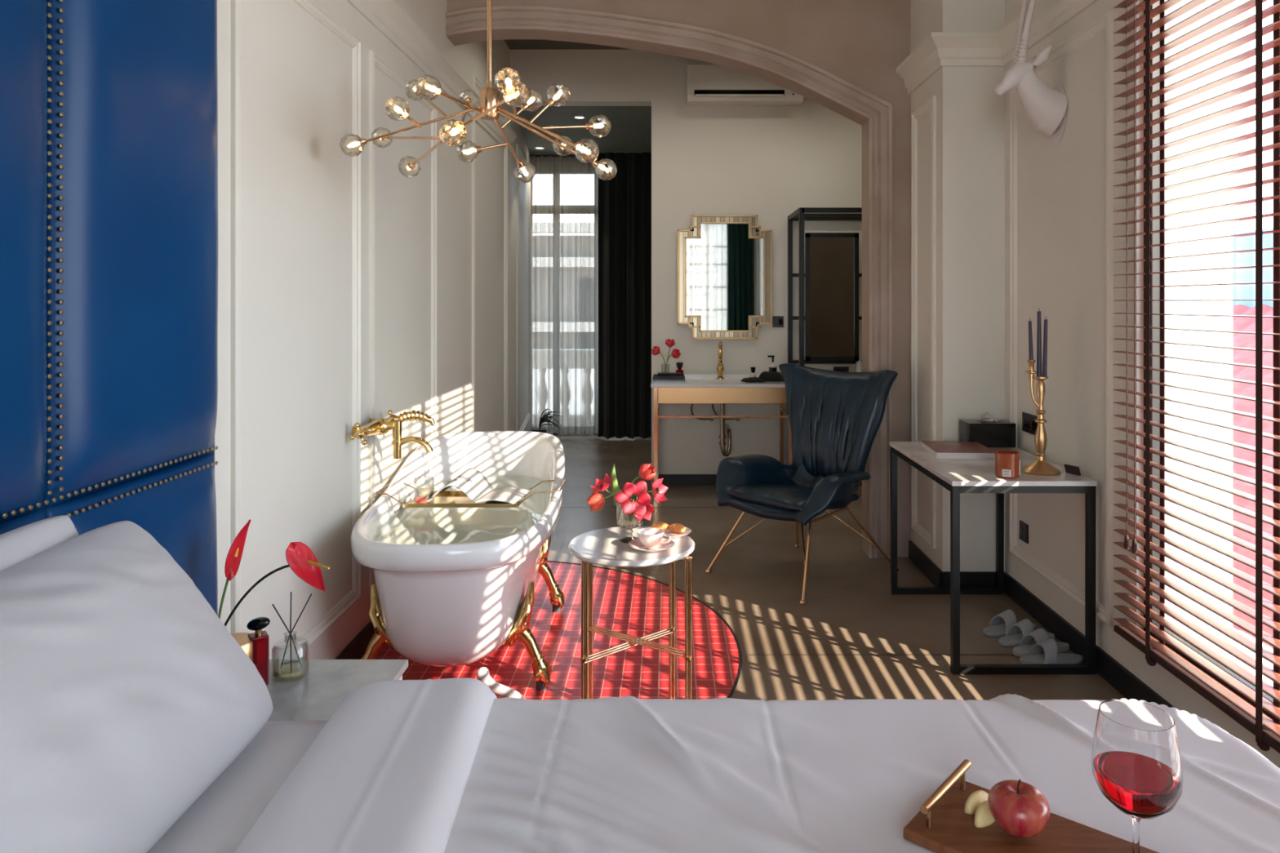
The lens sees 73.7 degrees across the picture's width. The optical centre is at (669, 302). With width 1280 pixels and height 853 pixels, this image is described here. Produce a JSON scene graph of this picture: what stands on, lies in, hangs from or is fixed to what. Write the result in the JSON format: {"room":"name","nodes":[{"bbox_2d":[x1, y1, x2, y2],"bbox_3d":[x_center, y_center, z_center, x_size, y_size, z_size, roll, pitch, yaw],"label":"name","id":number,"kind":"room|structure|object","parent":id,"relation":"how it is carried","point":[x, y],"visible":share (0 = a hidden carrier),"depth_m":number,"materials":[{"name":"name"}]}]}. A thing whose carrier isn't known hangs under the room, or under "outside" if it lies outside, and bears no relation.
{"room":"hotel room","nodes":[
{"label":"hotel room","id":0,"kind":"room"},
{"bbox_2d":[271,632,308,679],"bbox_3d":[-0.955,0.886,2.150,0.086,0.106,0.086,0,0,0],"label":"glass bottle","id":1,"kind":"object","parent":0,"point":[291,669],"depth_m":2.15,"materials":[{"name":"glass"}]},
{"bbox_2d":[214,0,530,659],"bbox_3d":[-1.351,-0.385,2.852,0.359,3.650,12.805,0,0,-1],"label":"wall","id":2,"kind":"structure","parent":0,"point":[352,290],"depth_m":3.26,"materials":[{"name":"white paint"}]},
{"bbox_2d":[0,0,217,616],"bbox_3d":[-1.212,-0.034,0.418,0.095,2.551,3.756,0,0,0],"label":"headboard","id":3,"kind":"object","parent":2,"relation":"attached to","point":[108,108],"visible":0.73,"depth_m":1.80,"materials":[{"name":"blue leather"}]},
{"bbox_2d":[334,620,374,659],"bbox_3d":[-1.252,1.390,1.670,0.015,0.100,10.140,0,0,0],"label":"baseboard","id":4,"kind":"structure","parent":2,"relation":"attached to","point":[356,649],"depth_m":3.43,"materials":[{"name":"black paint"}]},
{"bbox_2d":[349,409,435,458],"bbox_3d":[-1.200,0.540,3.510,0.338,0.200,0.348,0,0,-44],"label":"faucet","id":5,"kind":"object","parent":2,"relation":"attached to","point":[380,426],"visible":1,"depth_m":3.49,"materials":[{"name":"gold metal"}]},
{"bbox_2d":[346,0,516,153],"bbox_3d":[-1.232,-1.255,1.665,0.055,0.150,10.130,0,0,0],"label":"trim","id":6,"kind":"structure","parent":2,"relation":"attached to","point":[387,16],"depth_m":4.21,"materials":[{"name":"white paint"}]},
{"bbox_2d":[504,39,633,49],"bbox_3d":[0.525,-2.080,5.900,3.950,0.160,2.000,0,0,0],"label":"ceiling","id":7,"kind":"structure","parent":0,"point":[513,44],"depth_m":6.65,"materials":[{"name":"white paint"}]},
{"bbox_2d":[515,106,651,155],"bbox_3d":[-0.500,-1.675,8.200,2.600,0.170,2.600,0,0,0],"label":"ceiling","id":8,"kind":"structure","parent":0,"point":[630,131],"depth_m":7.76,"materials":[{"name":"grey paint"}]},
{"bbox_2d":[529,155,598,156],"bbox_3d":[-0.580,-1.565,9.100,1.960,0.024,0.024,0,0,0],"label":"rail","id":9,"kind":"object","parent":8,"relation":"attached to","point":[530,155],"visible":0.02,"depth_m":9.09,"materials":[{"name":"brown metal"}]},
{"bbox_2d":[529,155,598,434],"bbox_3d":[-1.090,-0.080,9.100,0.860,2.961,0.098,0,0,0],"label":"sheer curtain","id":10,"kind":"object","parent":9,"relation":"hanging from","point":[564,190],"visible":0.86,"depth_m":9.10,"materials":[{"name":"fabric"}]},
{"bbox_2d":[598,151,651,439],"bbox_3d":[-0.306,-0.077,8.973,0.890,3.006,0.156,0,0,0],"label":"curtain","id":11,"kind":"object","parent":8,"relation":"hanging from","point":[624,200],"visible":0.56,"depth_m":8.98,"materials":[{"name":"fabric"}]},
{"bbox_2d":[444,0,910,558],"bbox_3d":[0.520,-0.385,4.898,3.560,3.650,0.204,0,0,0],"label":"wall","id":12,"kind":"structure","parent":0,"point":[843,56],"depth_m":4.83,"materials":[{"name":"beige paint"}]},
{"bbox_2d":[560,506,862,507],"bbox_3d":[0.500,1.439,4.745,3.400,0.001,2.517,0,0,0],"label":"trim","id":13,"kind":"structure","parent":12,"relation":"attached to","point":[561,507],"depth_m":6.00,"materials":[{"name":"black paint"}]},
{"bbox_2d":[510,49,862,484],"bbox_3d":[0.450,-0.310,6.820,3.800,3.500,0.160,0,0,0],"label":"wall","id":14,"kind":"structure","parent":0,"point":[770,162],"depth_m":6.74,"materials":[{"name":"white paint"}]},
{"bbox_2d":[677,214,772,338],"bbox_3d":[0.435,-0.202,6.719,0.746,0.978,0.040,0,0,0],"label":"mirror","id":15,"kind":"object","parent":14,"relation":"attached to","point":[725,261],"visible":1,"depth_m":6.72,"materials":[{"name":"gold glass"}]},
{"bbox_2d":[686,223,763,330],"bbox_3d":[0.435,-0.202,6.718,0.608,0.840,0.004,0,0,0],"label":"mirror glass","id":16,"kind":"object","parent":15,"relation":"attached to","point":[725,261],"depth_m":6.72,"materials":[{"name":"silver metal"}]},
{"bbox_2d":[686,58,804,105],"bbox_3d":[0.583,-1.717,6.630,0.895,0.344,0.218,0,0,0],"label":"air conditioner","id":17,"kind":"object","parent":14,"relation":"attached to","point":[708,83],"visible":0.74,"depth_m":6.53,"materials":[{"name":"white plastic"}]},
{"bbox_2d":[693,89,784,96],"bbox_3d":[0.535,-1.605,6.529,0.690,0.046,0.004,0,0,0],"label":"outlet","id":18,"kind":"object","parent":17,"relation":"attached to","point":[696,92],"depth_m":6.53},
{"bbox_2d":[653,474,862,485],"bbox_3d":[1.035,1.397,6.732,2.330,0.085,0.015,0,0,0],"label":"baseboard","id":19,"kind":"structure","parent":14,"relation":"attached to","point":[668,479],"depth_m":6.72,"materials":[{"name":"black paint"}]},
{"bbox_2d":[772,315,783,327],"bbox_3d":[0.857,0.150,6.735,0.088,0.088,0.013,0,0,0],"label":"wall socket","id":20,"kind":"object","parent":14,"relation":"attached to","point":[777,321],"visible":1,"depth_m":6.73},
{"bbox_2d":[833,366,848,372],"bbox_3d":[1.355,0.550,6.735,0.120,0.088,0.013,0,0,0],"label":"wall socket","id":21,"kind":"object","parent":14,"relation":"attached to","point":[835,368],"visible":0.42,"depth_m":6.73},
{"bbox_2d":[360,435,1237,701],"bbox_3d":[0.300,1.498,2.900,4.400,0.123,13.200,0,0,0],"label":"floor","id":22,"kind":"structure","parent":0,"point":[852,638],"depth_m":3.86,"materials":[{"name":"wood"}]},
{"bbox_2d":[146,720,327,852],"bbox_3d":[-0.045,1.145,0.715,2.234,0.590,2.134,0,0,0],"label":"bed","id":23,"kind":"object","parent":22,"relation":"on","point":[220,820],"visible":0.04,"depth_m":1.48,"materials":[{"name":"white fabric"}]},
{"bbox_2d":[0,515,79,571],"bbox_3d":[-1.061,0.610,1.200,0.189,0.455,0.777,0,0,0],"label":"pillow","id":24,"kind":"object","parent":23,"relation":"on","point":[17,545],"visible":0.15,"depth_m":1.45,"materials":[{"name":"white fabric"}]},
{"bbox_2d":[0,520,272,852],"bbox_3d":[-0.924,0.625,1.290,0.369,0.417,0.827,0,0,0],"label":"pillow","id":25,"kind":"object","parent":23,"relation":"on","point":[125,695],"visible":1,"depth_m":1.28,"materials":[{"name":"white fabric"}]},
{"bbox_2d":[234,677,1279,852],"bbox_3d":[0.229,1.003,0.728,1.838,0.453,2.264,0,0,0],"label":"duvet","id":26,"kind":"object","parent":23,"relation":"on","point":[446,765],"visible":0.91,"depth_m":1.47,"materials":[{"name":"white fabric"}]},
{"bbox_2d":[903,759,1159,852],"bbox_3d":[0.567,0.786,1.238,0.400,0.058,0.190,0,0,41],"label":"serving board","id":27,"kind":"object","parent":26,"relation":"on","point":[941,824],"visible":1,"depth_m":1.28,"materials":[{"name":"brown wood"}]},
{"bbox_2d":[964,790,988,814],"bbox_3d":[0.486,0.784,1.345,0.057,0.026,0.025,0,0,-29],"label":"apple slice","id":28,"kind":"object","parent":27,"relation":"on","point":[975,798],"visible":0.8,"depth_m":1.33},
{"bbox_2d":[973,800,995,827],"bbox_3d":[0.486,0.784,1.315,0.057,0.026,0.025,0,0,-43],"label":"apple slice","id":29,"kind":"object","parent":27,"relation":"on","point":[983,818],"visible":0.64,"depth_m":1.30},
{"bbox_2d":[987,779,1049,838],"bbox_3d":[0.523,0.753,1.278,0.087,0.076,0.087,0,0,0],"label":"apple","id":30,"kind":"object","parent":27,"relation":"on","point":[1018,807],"visible":1,"depth_m":1.25,"materials":[{"name":"food"}]},
{"bbox_2d":[1091,698,1182,852],"bbox_3d":[0.666,0.701,1.217,0.115,0.227,0.115,0,0,0],"label":"wine glass","id":31,"kind":"object","parent":27,"relation":"on","point":[1136,766],"visible":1,"depth_m":1.18,"materials":[{"name":"clear glass"}]},
{"bbox_2d":[266,659,408,720],"bbox_3d":[-0.924,1.190,2.055,0.472,0.500,0.390,0,0,0],"label":"nightstand","id":32,"kind":"object","parent":22,"relation":"on","point":[315,695],"visible":0.23,"depth_m":2.10,"materials":[{"name":"grey stone"}]},
{"bbox_2d":[231,632,253,662],"bbox_3d":[-1.062,0.872,2.080,0.099,0.137,0.098,0,0,0],"label":"bud vase","id":33,"kind":"object","parent":32,"relation":"on","point":[242,639],"visible":0.12,"depth_m":2.07,"materials":[{"name":"gold metal"}]},
{"bbox_2d":[217,519,251,619],"bbox_3d":[-1.067,0.674,2.090,0.070,0.281,0.037,0,0,-41],"label":"anthurium","id":34,"kind":"object","parent":33,"relation":"on","point":[234,555],"visible":0.96,"depth_m":2.09,"materials":[{"name":"plant"}]},
{"bbox_2d":[224,542,329,626],"bbox_3d":[-0.948,0.703,2.092,0.296,0.227,0.076,0,0,10],"label":"anthurium","id":35,"kind":"object","parent":33,"relation":"in","point":[300,558],"visible":0.99,"depth_m":2.09,"materials":[{"name":"red plant"}]},
{"bbox_2d":[246,617,270,685],"bbox_3d":[-1.011,0.857,2.100,0.050,0.165,0.044,0,0,-35],"label":"perfume bottle","id":36,"kind":"object","parent":32,"relation":"on","point":[260,638],"visible":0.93,"depth_m":2.09,"materials":[{"name":"red glass"}]},
{"bbox_2d":[271,591,311,679],"bbox_3d":[-0.955,0.834,2.150,0.086,0.210,0.086,0,0,40],"label":"reed diffuser","id":37,"kind":"object","parent":32,"relation":"on","point":[291,669],"visible":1,"depth_m":2.15,"materials":[{"name":"clear glass"}]},
{"bbox_2d":[351,431,564,690],"bbox_3d":[-0.838,1.054,3.645,0.762,0.772,1.634,0,0,-4],"label":"bathtub","id":38,"kind":"object","parent":22,"relation":"on","point":[455,586],"visible":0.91,"depth_m":3.13,"materials":[{"name":"white ceramic"}]},
{"bbox_2d":[374,479,566,507],"bbox_3d":[-0.835,0.811,3.640,0.766,0.068,0.246,0,0,0],"label":"caddy","id":39,"kind":"object","parent":38,"relation":"on","point":[446,499],"visible":0.72,"depth_m":3.58,"materials":[{"name":"gold metal"}]},
{"bbox_2d":[413,475,434,503],"bbox_3d":[-1.035,0.790,3.599,0.084,0.102,0.085,0,0,0],"label":"candle jar","id":40,"kind":"object","parent":39,"relation":"on","point":[422,495],"visible":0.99,"depth_m":3.57,"materials":[{"name":"clear glass"}]},
{"bbox_2d":[402,490,527,507],"bbox_3d":[-0.863,0.837,3.640,0.475,0.016,0.244,0,0,0],"label":"tray","id":41,"kind":"object","parent":39,"relation":"on","point":[446,499],"depth_m":3.58,"materials":[{"name":"gold metal"}]},
{"bbox_2d":[431,467,531,504],"bbox_3d":[-0.798,0.780,3.641,0.358,0.097,0.241,0,0,8],"label":"open magazine","id":42,"kind":"object","parent":39,"relation":"on","point":[471,482],"visible":1,"depth_m":3.62,"materials":[{"name":"white paper"}]},
{"bbox_2d":[475,666,526,699],"bbox_3d":[-0.541,1.364,2.971,0.298,0.146,0.109,0,0,8],"label":"slipper","id":43,"kind":"object","parent":22,"relation":"on","point":[482,674],"visible":0.5,"depth_m":2.96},
{"bbox_2d":[531,408,563,433],"bbox_3d":[-1.265,1.266,8.809,0.347,0.347,0.187,0,0,17],"label":"potted plant","id":44,"kind":"object","parent":22,"relation":"on","point":[544,419],"visible":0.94,"depth_m":8.82,"materials":[{"name":"green plant"}]},
{"bbox_2d":[568,526,694,699],"bbox_3d":[-0.128,1.128,2.905,0.428,0.624,0.428,0,0,0],"label":"side table","id":45,"kind":"object","parent":22,"relation":"on","point":[603,547],"visible":0.71,"depth_m":2.84,"materials":[{"name":"white stone"}]},
{"bbox_2d":[616,499,643,542],"bbox_3d":[-0.137,0.750,2.930,0.093,0.132,0.094,0,0,0],"label":"crystal vase","id":46,"kind":"object","parent":45,"relation":"on","point":[627,521],"visible":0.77,"depth_m":2.90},
{"bbox_2d":[586,489,621,511],"bbox_3d":[-0.216,0.697,2.928,0.139,0.109,0.062,0,0,0],"label":"tulip","id":47,"kind":"object","parent":46,"relation":"in","point":[596,500],"visible":0.97,"depth_m":2.91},
{"bbox_2d":[590,473,618,493],"bbox_3d":[-0.210,0.674,2.956,0.128,0.156,0.080,0,0,0],"label":"tulip","id":48,"kind":"object","parent":46,"relation":"in","point":[601,485],"visible":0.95,"depth_m":2.97,"materials":[{"name":"red plant"}]},
{"bbox_2d":[611,462,618,505],"bbox_3d":[-0.188,0.626,2.952,0.028,0.150,0.005,0,0,0],"label":"tulip leaf","id":49,"kind":"object","parent":46,"relation":"in","point":[614,481],"visible":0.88,"depth_m":2.95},
{"bbox_2d":[614,480,651,516],"bbox_3d":[-0.111,0.674,2.862,0.113,0.155,0.098,0,0,31],"label":"tulip","id":50,"kind":"object","parent":46,"relation":"in","point":[624,497],"visible":1,"depth_m":2.85,"materials":[{"name":"red plant"}]},
{"bbox_2d":[631,463,655,499],"bbox_3d":[-0.090,0.651,2.924,0.087,0.200,0.056,0,0,0],"label":"tulip","id":51,"kind":"object","parent":46,"relation":"in","point":[646,472],"visible":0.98,"depth_m":2.91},
{"bbox_2d":[632,494,655,521],"bbox_3d":[-0.098,0.699,2.886,0.095,0.105,0.066,0,0,20],"label":"tulip","id":52,"kind":"object","parent":46,"relation":"in","point":[649,508],"visible":0.58,"depth_m":2.90,"materials":[{"name":"red plant"}]},
{"bbox_2d":[635,478,668,504],"bbox_3d":[-0.057,0.676,2.930,0.133,0.151,0.074,0,0,-18],"label":"tulip","id":53,"kind":"object","parent":46,"relation":"in","point":[658,491],"visible":0.96,"depth_m":2.96,"materials":[{"name":"red plant"}]},
{"bbox_2d":[627,537,675,552],"bbox_3d":[-0.059,0.807,2.830,0.156,0.018,0.156,0,0,0],"label":"saucer","id":54,"kind":"object","parent":45,"relation":"on","point":[636,544],"visible":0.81,"depth_m":2.83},
{"bbox_2d":[637,527,671,548],"bbox_3d":[-0.057,0.784,2.832,0.102,0.052,0.092,0,0,-17],"label":"tea cup","id":55,"kind":"object","parent":54,"relation":"on","point":[651,537],"visible":1,"depth_m":2.81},
{"bbox_2d":[662,526,691,538],"bbox_3d":[0.008,0.807,2.990,0.140,0.018,0.140,0,0,0],"label":"plate","id":56,"kind":"object","parent":45,"relation":"on","point":[673,535],"visible":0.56,"depth_m":2.99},
{"bbox_2d":[650,521,669,530],"bbox_3d":[-0.035,0.793,3.017,0.067,0.034,0.034,0,0,-17],"label":"croissant","id":57,"kind":"object","parent":56,"relation":"on","point":[660,525],"visible":0.7,"depth_m":3.01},
{"bbox_2d":[669,523,685,533],"bbox_3d":[0.030,0.793,2.999,0.067,0.034,0.034,0,0,34],"label":"croissant","id":58,"kind":"object","parent":56,"relation":"on","point":[676,527],"visible":1,"depth_m":2.99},
{"bbox_2d":[546,560,742,697],"bbox_3d":[-0.483,1.438,3.530,1.558,0.010,2.492,0,0,0],"label":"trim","id":59,"kind":"structure","parent":22,"relation":"on","point":[693,597],"depth_m":3.89,"materials":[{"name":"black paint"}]},
{"bbox_2d":[650,373,792,501],"bbox_3d":[0.383,1.000,6.455,1.035,0.880,0.530,0,0,0],"label":"washstand","id":60,"kind":"object","parent":22,"relation":"on","point":[697,388],"visible":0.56,"depth_m":6.20,"materials":[{"name":"beige wood"}]},
{"bbox_2d":[652,373,684,382],"bbox_3d":[-0.005,0.568,6.420,0.240,0.045,0.160,0,0,0],"label":"tray","id":61,"kind":"object","parent":60,"relation":"on","point":[655,378],"visible":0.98,"depth_m":6.34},
{"bbox_2d":[657,373,681,376],"bbox_3d":[0.000,0.556,6.420,0.180,0.052,0.100,0,0,0],"label":"folded cloth","id":62,"kind":"object","parent":61,"relation":"in","point":[658,374],"visible":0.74,"depth_m":6.37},
{"bbox_2d":[690,404,740,457],"bbox_3d":[0.378,0.920,6.612,0.324,0.484,0.365,0,0,30],"label":"trap","id":63,"kind":"object","parent":60,"relation":"attached to","point":[722,425],"visible":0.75,"depth_m":6.42,"materials":[{"name":"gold metal"}]},
{"bbox_2d":[650,373,785,387],"bbox_3d":[0.383,0.620,6.455,1.035,0.120,0.530,0,0,0],"label":"countertop","id":64,"kind":"structure","parent":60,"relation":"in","point":[691,380],"depth_m":6.25,"materials":[{"name":"stone"}]},
{"bbox_2d":[715,341,724,378],"bbox_3d":[0.395,0.444,6.564,0.066,0.292,0.178,0,0,0],"label":"tap","id":65,"kind":"object","parent":60,"relation":"on","point":[720,369],"visible":1,"depth_m":6.60,"materials":[{"name":"gold metal"}]},
{"bbox_2d":[740,377,764,382],"bbox_3d":[0.620,0.572,6.340,0.150,0.037,0.120,0,0,-17],"label":"towel","id":66,"kind":"object","parent":60,"relation":"on","point":[750,380],"visible":1,"depth_m":6.30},
{"bbox_2d":[759,371,783,382],"bbox_3d":[0.765,0.554,6.420,0.200,0.071,0.120,0,0,11],"label":"towel","id":67,"kind":"object","parent":60,"relation":"on","point":[766,375],"visible":0.84,"depth_m":6.37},
{"bbox_2d":[767,355,777,372],"bbox_3d":[0.795,0.499,6.600,0.071,0.182,0.061,0,0,0],"label":"pump bottle","id":68,"kind":"object","parent":60,"relation":"on","point":[772,366],"visible":0.66,"depth_m":6.58,"materials":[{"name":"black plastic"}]},
{"bbox_3d":[-0.030,0.529,6.540,0.068,0.119,0.068,0,0,0],"label":"glass","id":69,"kind":"object","parent":60,"relation":"on","visible":0},
{"bbox_2d":[651,346,665,369],"bbox_3d":[-0.084,0.449,6.509,0.116,0.242,0.075,0,0,0],"label":"tulip","id":70,"kind":"object","parent":69,"relation":"in","point":[655,350],"visible":0.98,"depth_m":6.50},
{"bbox_2d":[665,338,675,373],"bbox_3d":[0.005,0.423,6.514,0.077,0.294,0.076,0,0,0],"label":"tulip","id":71,"kind":"object","parent":69,"relation":"in","point":[668,343],"visible":1,"depth_m":6.50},
{"bbox_2d":[665,348,680,367],"bbox_3d":[0.032,0.461,6.519,0.076,0.219,0.117,0,0,-39],"label":"tulip","id":72,"kind":"object","parent":69,"relation":"in","point":[675,353],"visible":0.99,"depth_m":6.51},
{"bbox_2d":[705,363,898,604],"bbox_3d":[0.720,0.899,4.579,0.836,1.083,0.808,0,0,-44],"label":"armchair","id":73,"kind":"object","parent":22,"relation":"on","point":[835,418],"visible":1,"depth_m":4.63,"materials":[{"name":"blue leather"}]},
{"bbox_2d":[726,484,859,511],"bbox_3d":[0.660,1.012,4.522,0.523,0.081,0.490,0,0,-44],"label":"seat cushion","id":74,"kind":"object","parent":73,"relation":"on","point":[747,497],"depth_m":4.41,"materials":[{"name":"blue leather"}]},
{"bbox_2d":[791,464,822,488],"bbox_3d":[0.860,0.965,4.715,0.135,0.225,0.410,0,0,-44],"label":"lumbar cushion","id":75,"kind":"object","parent":73,"relation":"on","point":[807,476],"depth_m":4.78,"materials":[{"name":"blue leather"}]},
{"bbox_2d":[791,364,884,477],"bbox_3d":[0.914,0.684,4.768,0.191,0.644,0.666,0,0,-44],"label":"backrest","id":76,"kind":"object","parent":73,"relation":"on","point":[837,417],"depth_m":4.73,"materials":[{"name":"blue leather"}]},
{"bbox_2d":[787,207,862,365],"bbox_3d":[1.449,0.380,6.410,1.037,2.120,0.615,0,0,0],"label":"clothes rack","id":77,"kind":"object","parent":22,"relation":"on","point":[802,214],"visible":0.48,"depth_m":6.40,"materials":[{"name":"metal"}]},
{"bbox_2d":[804,232,858,360],"bbox_3d":[1.270,-0.045,6.668,0.416,1.000,0.025,0,0,0],"label":"mirror","id":78,"kind":"object","parent":77,"relation":"hanging from","point":[831,259],"visible":1,"depth_m":6.67,"materials":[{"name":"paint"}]},
{"bbox_2d":[888,441,1097,674],"bbox_3d":[1.374,1.065,3.772,0.562,0.750,0.945,0,0,0],"label":"console desk","id":79,"kind":"object","parent":22,"relation":"on","point":[957,476],"visible":0.83,"depth_m":3.33,"materials":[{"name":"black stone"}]},
{"bbox_2d":[920,440,995,459],"bbox_3d":[1.325,0.676,3.930,0.264,0.028,0.324,0,0,4],"label":"magazine","id":80,"kind":"object","parent":79,"relation":"on","point":[938,449],"visible":0.86,"depth_m":3.85,"materials":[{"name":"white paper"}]},
{"bbox_2d":[959,412,1015,447],"bbox_3d":[1.538,0.611,4.130,0.225,0.157,0.140,0,0,0],"label":"tissue box","id":81,"kind":"object","parent":79,"relation":"on","point":[989,432],"visible":0.96,"depth_m":4.06,"materials":[{"name":"black leather"}]},
{"bbox_2d":[995,449,1020,478],"bbox_3d":[1.340,0.640,3.385,0.092,0.097,0.093,0,0,0],"label":"candle","id":82,"kind":"object","parent":79,"relation":"on","point":[1007,463],"visible":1,"depth_m":3.35,"materials":[{"name":"orange glass"}]},
{"bbox_2d":[1021,360,1060,475],"bbox_3d":[1.510,0.462,3.470,0.148,0.456,0.148,0,0,0],"label":"candlestick","id":83,"kind":"object","parent":79,"relation":"on","point":[1040,467],"visible":1,"depth_m":3.46,"materials":[{"name":"gold metal"}]},
{"bbox_2d":[1028,319,1033,359],"bbox_3d":[1.478,0.151,3.490,0.021,0.175,0.017,0,0,0],"label":"taper candle","id":84,"kind":"object","parent":83,"relation":"on","point":[1030,336],"visible":1,"depth_m":3.48,"materials":[{"name":"purple wax"}]},
{"bbox_2d":[1025,360,1039,406],"bbox_3d":[1.482,0.330,3.489,0.053,0.191,0.049,0,0,0],"label":"candle arm","id":85,"kind":"object","parent":83,"relation":"attached to","point":[1031,371],"depth_m":3.48,"materials":[{"name":"gold metal"}]},
{"bbox_2d":[1036,308,1041,376],"bbox_3d":[1.506,0.164,3.476,0.020,0.281,0.020,0,0,0],"label":"taper candle","id":86,"kind":"object","parent":83,"relation":"on","point":[1038,319],"visible":0.97,"depth_m":3.47,"materials":[{"name":"purple wax"}]},
{"bbox_2d":[1041,316,1047,377],"bbox_3d":[1.524,0.180,3.464,0.022,0.248,0.018,0,0,0],"label":"taper candle","id":87,"kind":"object","parent":83,"relation":"on","point":[1045,332],"visible":1,"depth_m":3.46,"materials":[{"name":"purple wax"}]},
{"bbox_2d":[1064,463,1080,475],"bbox_3d":[1.620,0.672,3.430,0.014,0.040,0.087,0,0,-12],"label":"table sign","id":88,"kind":"object","parent":79,"relation":"on","point":[1072,469],"visible":1,"depth_m":3.42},
{"bbox_2d":[982,608,1035,636],"bbox_3d":[1.490,1.393,3.735,0.270,0.095,0.110,0,0,-18],"label":"slipper","id":89,"kind":"object","parent":22,"relation":"on","point":[995,628],"visible":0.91,"depth_m":3.71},
{"bbox_2d":[999,618,1054,647],"bbox_3d":[1.520,1.393,3.625,0.270,0.095,0.110,0,0,-16],"label":"slipper","id":90,"kind":"object","parent":22,"relation":"on","point":[1012,638],"visible":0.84,"depth_m":3.60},
{"bbox_2d":[1012,627,1069,657],"bbox_3d":[1.535,1.393,3.520,0.270,0.095,0.110,0,0,-16],"label":"slipper","id":91,"kind":"object","parent":22,"relation":"on","point":[1040,635],"visible":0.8,"depth_m":3.51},
{"bbox_2d":[1019,638,1083,664],"bbox_3d":[1.530,1.393,3.415,0.270,0.095,0.110,0,0,-8],"label":"slipper","id":92,"kind":"object","parent":22,"relation":"on","point":[1051,656],"visible":0.93,"depth_m":3.40,"materials":[{"name":"fabric"}]},
{"bbox_2d":[910,0,1004,571],"bbox_3d":[1.515,-0.385,4.546,0.340,3.650,0.568,0,0,0],"label":"wall pier","id":93,"kind":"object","parent":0,"point":[957,114],"visible":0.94,"depth_m":4.26,"materials":[{"name":"white paint"}]},
{"bbox_2d":[1004,0,1279,768],"bbox_3d":[1.837,-0.385,0.700,0.365,3.650,8.500,0,0,0],"label":"wall","id":94,"kind":"structure","parent":0,"point":[1060,255],"depth_m":3.23,"materials":[{"name":"white paint"}]},
{"bbox_2d":[896,0,1098,93],"bbox_3d":[1.479,-1.255,3.955,0.392,0.150,1.750,0,0,0],"label":"trim","id":95,"kind":"structure","parent":94,"relation":"attached to","point":[938,50],"depth_m":4.21,"materials":[{"name":"white paint"}]},
{"bbox_2d":[1019,520,1028,543],"bbox_3d":[1.670,1.080,4.020,0.013,0.088,0.085,0,0,0],"label":"wall socket","id":96,"kind":"object","parent":94,"relation":"attached to","point":[1024,527],"visible":1,"depth_m":4.00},
{"bbox_2d":[1022,412,1037,435],"bbox_3d":[1.670,0.560,3.930,0.013,0.088,0.200,0,0,0],"label":"wall socket","id":97,"kind":"object","parent":94,"relation":"attached to","point":[1029,425],"visible":0.59,"depth_m":3.95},
{"bbox_2d":[995,0,1067,144],"bbox_3d":[1.546,-1.100,3.675,0.303,0.832,0.205,0,0,0],"label":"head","id":98,"kind":"object","parent":94,"relation":"attached to","point":[1045,106],"visible":0.99,"depth_m":3.62},
{"bbox_2d":[908,540,1174,707],"bbox_3d":[1.512,1.391,0.710,0.331,0.098,8.220,0,0,0],"label":"baseboard","id":99,"kind":"structure","parent":94,"relation":"attached to","point":[1113,673],"depth_m":3.74,"materials":[{"name":"black paint"}]},
{"bbox_2d":[1142,630,1273,720],"bbox_3d":[1.865,1.191,1.920,0.370,0.034,2.280,0,0,0],"label":"windowsill","id":100,"kind":"structure","parent":94,"relation":"attached to","point":[1269,664],"depth_m":2.88,"materials":[{"name":"white paint"}]},
{"bbox_2d":[1143,0,1273,719],"bbox_3d":[1.725,-0.201,1.920,0.050,2.766,2.288,0,0,0],"label":"window","id":101,"kind":"structure","parent":94,"relation":"in","point":[1154,170],"depth_m":3.01,"materials":[{"name":"brown metal"}]},
{"bbox_2d":[1113,0,1279,753],"bbox_3d":[1.623,-0.227,1.982,0.069,2.887,2.225,0,0,0],"label":"blind","id":102,"kind":"object","parent":101,"relation":"attached to","point":[1266,731],"visible":1,"depth_m":2.60,"materials":[{"name":"brown wood"}]},
{"bbox_3d":[0.325,-2.270,0.675,3.550,0.120,8.450,0,0,0],"label":"ceiling","id":103,"kind":"structure","parent":0,"visible":0},
{"bbox_2d":[339,0,617,182],"bbox_3d":[-0.674,-1.328,3.000,0.963,1.764,0.979,0,0,0],"label":"chandelier","id":104,"kind":"object","parent":103,"relation":"hanging from","point":[453,132],"visible":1,"depth_m":2.97,"materials":[{"name":"gold metal"}]},
{"bbox_3d":[-0.525,-0.160,9.325,2.550,3.200,0.150,0,0,0],"label":"wall","id":105,"kind":"structure","parent":0,"visible":0},
{"bbox_2d":[546,432,598,435],"bbox_3d":[-0.930,-0.028,9.300,1.270,2.935,0.060,0,0,0],"label":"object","id":106,"kind":"structure","parent":105,"relation":"in","point":[554,433],"depth_m":9.27,"materials":[{"name":"stone"}]},
{"label":"outside","id":107,"kind":"structure","parent":0,"visible":0},
{"bbox_3d":[5.000,5.540,10.000,70.000,0.200,100.000,0,0,0],"label":"ground","id":108,"kind":"structure","parent":107,"visible":0},
{"bbox_2d":[1232,304,1273,648],"bbox_3d":[5.600,2.733,8.500,5.235,5.414,9.016,0,0,0],"label":"neighbouring house","id":109,"kind":"structure","parent":108,"relation":"on","point":[1239,323],"depth_m":9.17,"materials":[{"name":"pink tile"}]},
{"bbox_2d":[1232,227,1273,307],"bbox_3d":[10.760,2.190,13.997,4.480,6.500,9.022,0,0,0],"label":"annex building","id":110,"kind":"structure","parent":108,"relation":"on","point":[1247,242],"depth_m":12.67,"materials":[{"name":"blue metal"}]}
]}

